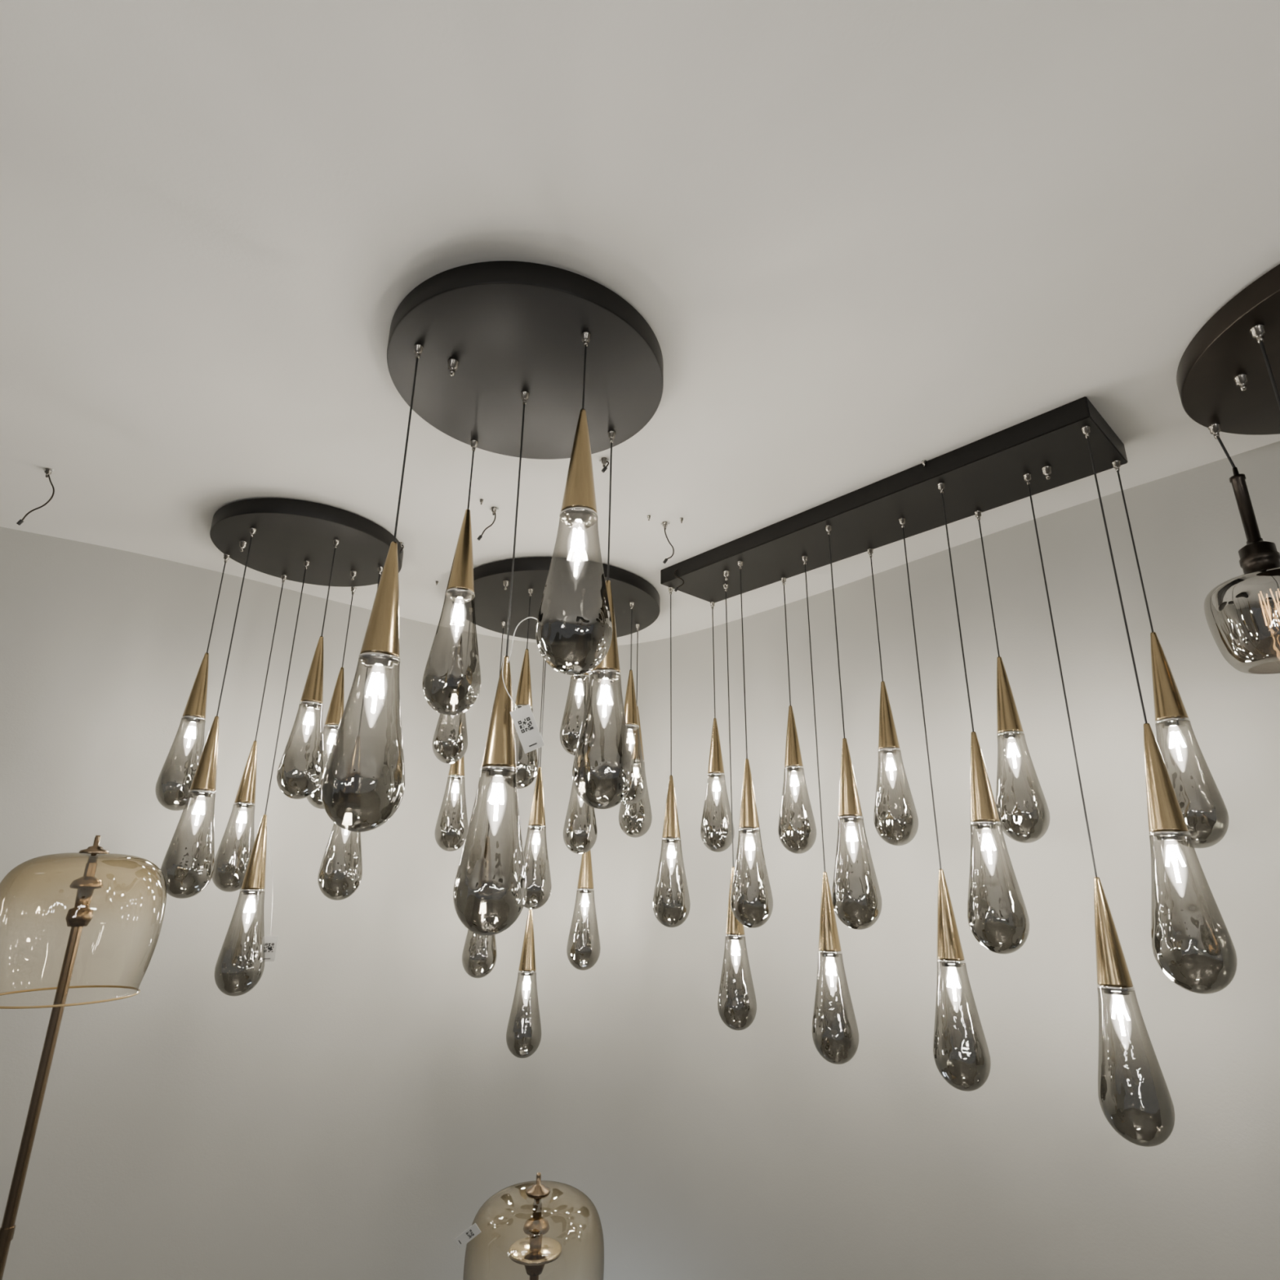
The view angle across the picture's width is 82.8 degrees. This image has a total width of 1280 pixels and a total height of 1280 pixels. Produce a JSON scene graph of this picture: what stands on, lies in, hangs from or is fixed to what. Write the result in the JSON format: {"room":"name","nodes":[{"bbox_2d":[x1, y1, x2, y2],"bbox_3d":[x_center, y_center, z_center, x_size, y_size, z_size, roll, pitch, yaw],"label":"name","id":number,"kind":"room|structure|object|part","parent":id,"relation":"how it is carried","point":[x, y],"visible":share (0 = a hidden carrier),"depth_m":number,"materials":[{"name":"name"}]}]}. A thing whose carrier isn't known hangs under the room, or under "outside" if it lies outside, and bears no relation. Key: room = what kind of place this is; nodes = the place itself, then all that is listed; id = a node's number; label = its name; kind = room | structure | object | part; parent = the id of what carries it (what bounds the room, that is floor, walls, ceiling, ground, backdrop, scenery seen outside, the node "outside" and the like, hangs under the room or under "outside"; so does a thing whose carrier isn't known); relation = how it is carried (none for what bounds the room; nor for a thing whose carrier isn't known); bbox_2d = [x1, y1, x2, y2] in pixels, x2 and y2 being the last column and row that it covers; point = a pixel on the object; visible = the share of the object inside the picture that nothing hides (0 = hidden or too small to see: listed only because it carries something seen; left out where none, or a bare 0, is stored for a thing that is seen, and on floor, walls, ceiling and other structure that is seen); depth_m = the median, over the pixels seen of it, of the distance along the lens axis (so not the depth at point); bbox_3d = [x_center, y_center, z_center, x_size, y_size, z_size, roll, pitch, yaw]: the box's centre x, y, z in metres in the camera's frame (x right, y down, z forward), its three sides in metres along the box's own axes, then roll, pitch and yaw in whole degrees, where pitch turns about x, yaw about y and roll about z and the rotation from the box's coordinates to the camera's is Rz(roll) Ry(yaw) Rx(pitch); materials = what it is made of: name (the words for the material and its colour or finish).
{"room":"store","nodes":[
{"label":"store","id":0,"kind":"room"},
{"bbox_2d":[0,440,1279,1279],"bbox_3d":[0.288,0.680,1.045,9.209,2.653,3.739,-3,-18,12],"label":"wall","id":1,"kind":"structure","parent":0,"point":[350,1113],"depth_m":2.26,"materials":[{"name":"paint"}]},
{"bbox_2d":[0,0,1279,645],"bbox_3d":[0.011,-0.987,0.370,9.400,0.100,7.100,1,-18,0],"label":"ceiling","id":2,"kind":"structure","parent":0,"point":[860,243],"depth_m":1.20,"materials":[{"name":"paint"}]},
{"bbox_2d":[16,467,54,525],"bbox_3d":[-1.571,-0.374,1.899,0.073,0.164,0.016,1,-18,0],"label":"wire","id":3,"kind":"object","parent":2,"relation":"hanging from","point":[48,471],"depth_m":1.90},
{"bbox_2d":[155,497,403,996],"bbox_3d":[-1.053,0.313,2.114,0.554,1.328,0.570,12,-21,-32],"label":"pendant chandelier","id":4,"kind":"object","parent":2,"relation":"hanging from","point":[302,541],"visible":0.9,"depth_m":2.07,"materials":[{"name":"grey glass"}]},
{"bbox_2d":[400,542,404,554],"bbox_3d":[-0.769,-0.291,2.324,0.027,0.044,0.016,1,-18,0],"label":"wire","id":5,"kind":"object","parent":2,"relation":"hanging from","point":[401,543],"depth_m":2.32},
{"bbox_2d":[431,711,468,851],"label":"pendant chandelier","id":6,"kind":"object","parent":2,"relation":"hanging from","point":[450,740],"depth_m":2.45,"materials":[{"name":"grey glass"}]},
{"bbox_2d":[462,928,497,977],"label":"glass shade","id":7,"kind":"object","parent":2,"relation":"hanging from","point":[479,955],"depth_m":2.48,"materials":[{"name":"grey glass"}]},
{"bbox_2d":[476,506,498,540],"bbox_3d":[-0.436,-0.333,2.084,0.056,0.104,0.016,1,-18,0],"label":"wire","id":8,"kind":"object","parent":2,"relation":"hanging from","point":[493,508],"depth_m":2.09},
{"bbox_2d":[320,260,663,935],"bbox_3d":[-0.234,-0.046,1.340,0.554,1.101,0.554,1,-18,0],"label":"pendant chandelier","id":9,"kind":"object","parent":2,"relation":"hanging from","point":[521,359],"visible":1,"depth_m":1.32,"materials":[{"name":"black metal"}]},
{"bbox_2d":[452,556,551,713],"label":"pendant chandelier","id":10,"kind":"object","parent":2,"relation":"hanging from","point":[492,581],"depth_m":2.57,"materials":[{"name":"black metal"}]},
{"bbox_2d":[503,742,551,1057],"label":"pendant chandelier","id":11,"kind":"object","parent":2,"relation":"hanging from","point":[523,1033],"depth_m":2.44,"materials":[{"name":"grey glass"}]},
{"bbox_2d":[556,557,597,577],"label":"pendant chandelier","id":12,"kind":"object","parent":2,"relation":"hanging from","point":[566,566],"depth_m":2.42,"materials":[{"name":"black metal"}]},
{"bbox_2d":[560,671,595,755],"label":"pendant chandelier","id":13,"kind":"object","parent":2,"relation":"hanging from","point":[571,722],"depth_m":2.37,"materials":[{"name":"grey glass"}]},
{"bbox_2d":[563,782,600,970],"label":"pendant chandelier","id":14,"kind":"object","parent":2,"relation":"hanging from","point":[580,828],"depth_m":2.64,"materials":[{"name":"grey glass"}]},
{"bbox_2d":[599,457,609,472],"bbox_3d":[-0.090,-0.442,1.840,0.027,0.039,0.016,1,-18,0],"label":"wire","id":15,"kind":"object","parent":2,"relation":"hanging from","point":[604,460],"depth_m":1.84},
{"bbox_2d":[602,563,660,837],"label":"pendant chandelier","id":16,"kind":"object","parent":2,"relation":"hanging from","point":[637,602],"depth_m":2.62,"materials":[{"name":"black metal"}]},
{"bbox_2d":[660,520,674,564],"bbox_3d":[0.081,-0.288,2.155,0.040,0.134,0.016,1,-18,0],"label":"wire","id":17,"kind":"object","parent":2,"relation":"hanging from","point":[664,523],"depth_m":2.16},
{"bbox_2d":[652,396,1237,1146],"bbox_3d":[0.620,0.349,1.926,0.338,1.477,1.424,16,-23,-39],"label":"pendant chandelier","id":18,"kind":"object","parent":2,"relation":"hanging from","point":[1193,945],"visible":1,"depth_m":1.74,"materials":[{"name":"grey glass"}]},
{"bbox_2d":[1176,264,1279,674],"bbox_3d":[1.365,-0.059,1.173,0.644,1.145,0.630,-9,-20,28],"label":"pendant chandelier","id":19,"kind":"object","parent":2,"relation":"hanging from","point":[1228,375],"visible":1,"depth_m":1.43,"materials":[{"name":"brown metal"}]},
{"bbox_2d":[1204,566,1279,674],"bbox_3d":[1.276,-0.041,1.457,0.217,0.192,0.217,1,-18,0],"label":"shade","id":20,"kind":"object","parent":19,"relation":"on","point":[1242,612],"depth_m":1.42,"materials":[{"name":"grey glass"}]},
{"bbox_3d":[1.278,-0.249,1.524,0.076,0.255,0.076,1,-18,0],"label":"stem","id":21,"kind":"part","parent":19,"relation":"part of","materials":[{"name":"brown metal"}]},
{"bbox_2d":[674,568,684,591],"bbox_3d":[0.138,-0.211,2.443,0.047,0.104,0.016,1,-18,0],"label":"wire","id":22,"kind":"object","parent":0,"point":[677,588],"depth_m":2.43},
{"bbox_2d":[921,459,926,466],"bbox_3d":[0.719,-0.446,1.838,0.011,0.016,0.011,1,-18,0],"label":"screw","id":23,"kind":"object","parent":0,"point":[924,461],"depth_m":1.84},
{"bbox_3d":[-0.018,1.633,-0.474,9.400,0.100,7.100,1,-18,0],"label":"floor","id":24,"kind":"structure","parent":0,"visible":0},
{"bbox_2d":[0,835,166,1279],"bbox_3d":[-1.129,1.220,1.239,0.304,1.714,0.304,1,-18,0],"label":"floor lamp","id":25,"kind":"object","parent":24,"relation":"on","point":[78,917],"visible":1,"depth_m":1.39,"materials":[{"name":"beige glass"}]},
{"bbox_3d":[-1.121,0.564,1.450,0.288,0.266,0.288,1,-18,0],"label":"lamp shade","id":26,"kind":"part","parent":25,"relation":"part of","materials":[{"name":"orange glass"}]},
{"bbox_2d":[454,1172,604,1279],"bbox_3d":[-0.222,1.636,1.399,0.304,1.038,0.304,1,-18,0],"label":"floor lamp","id":27,"kind":"object","parent":24,"relation":"on","point":[535,1251],"visible":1,"depth_m":1.51,"materials":[{"name":"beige glass"}]},
{"bbox_3d":[-0.218,1.274,1.516,0.110,0.010,0.110,1,-18,0],"label":"socket plate","id":28,"kind":"part","parent":27,"relation":"part of","materials":[{"name":"gold metal"}]}
]}

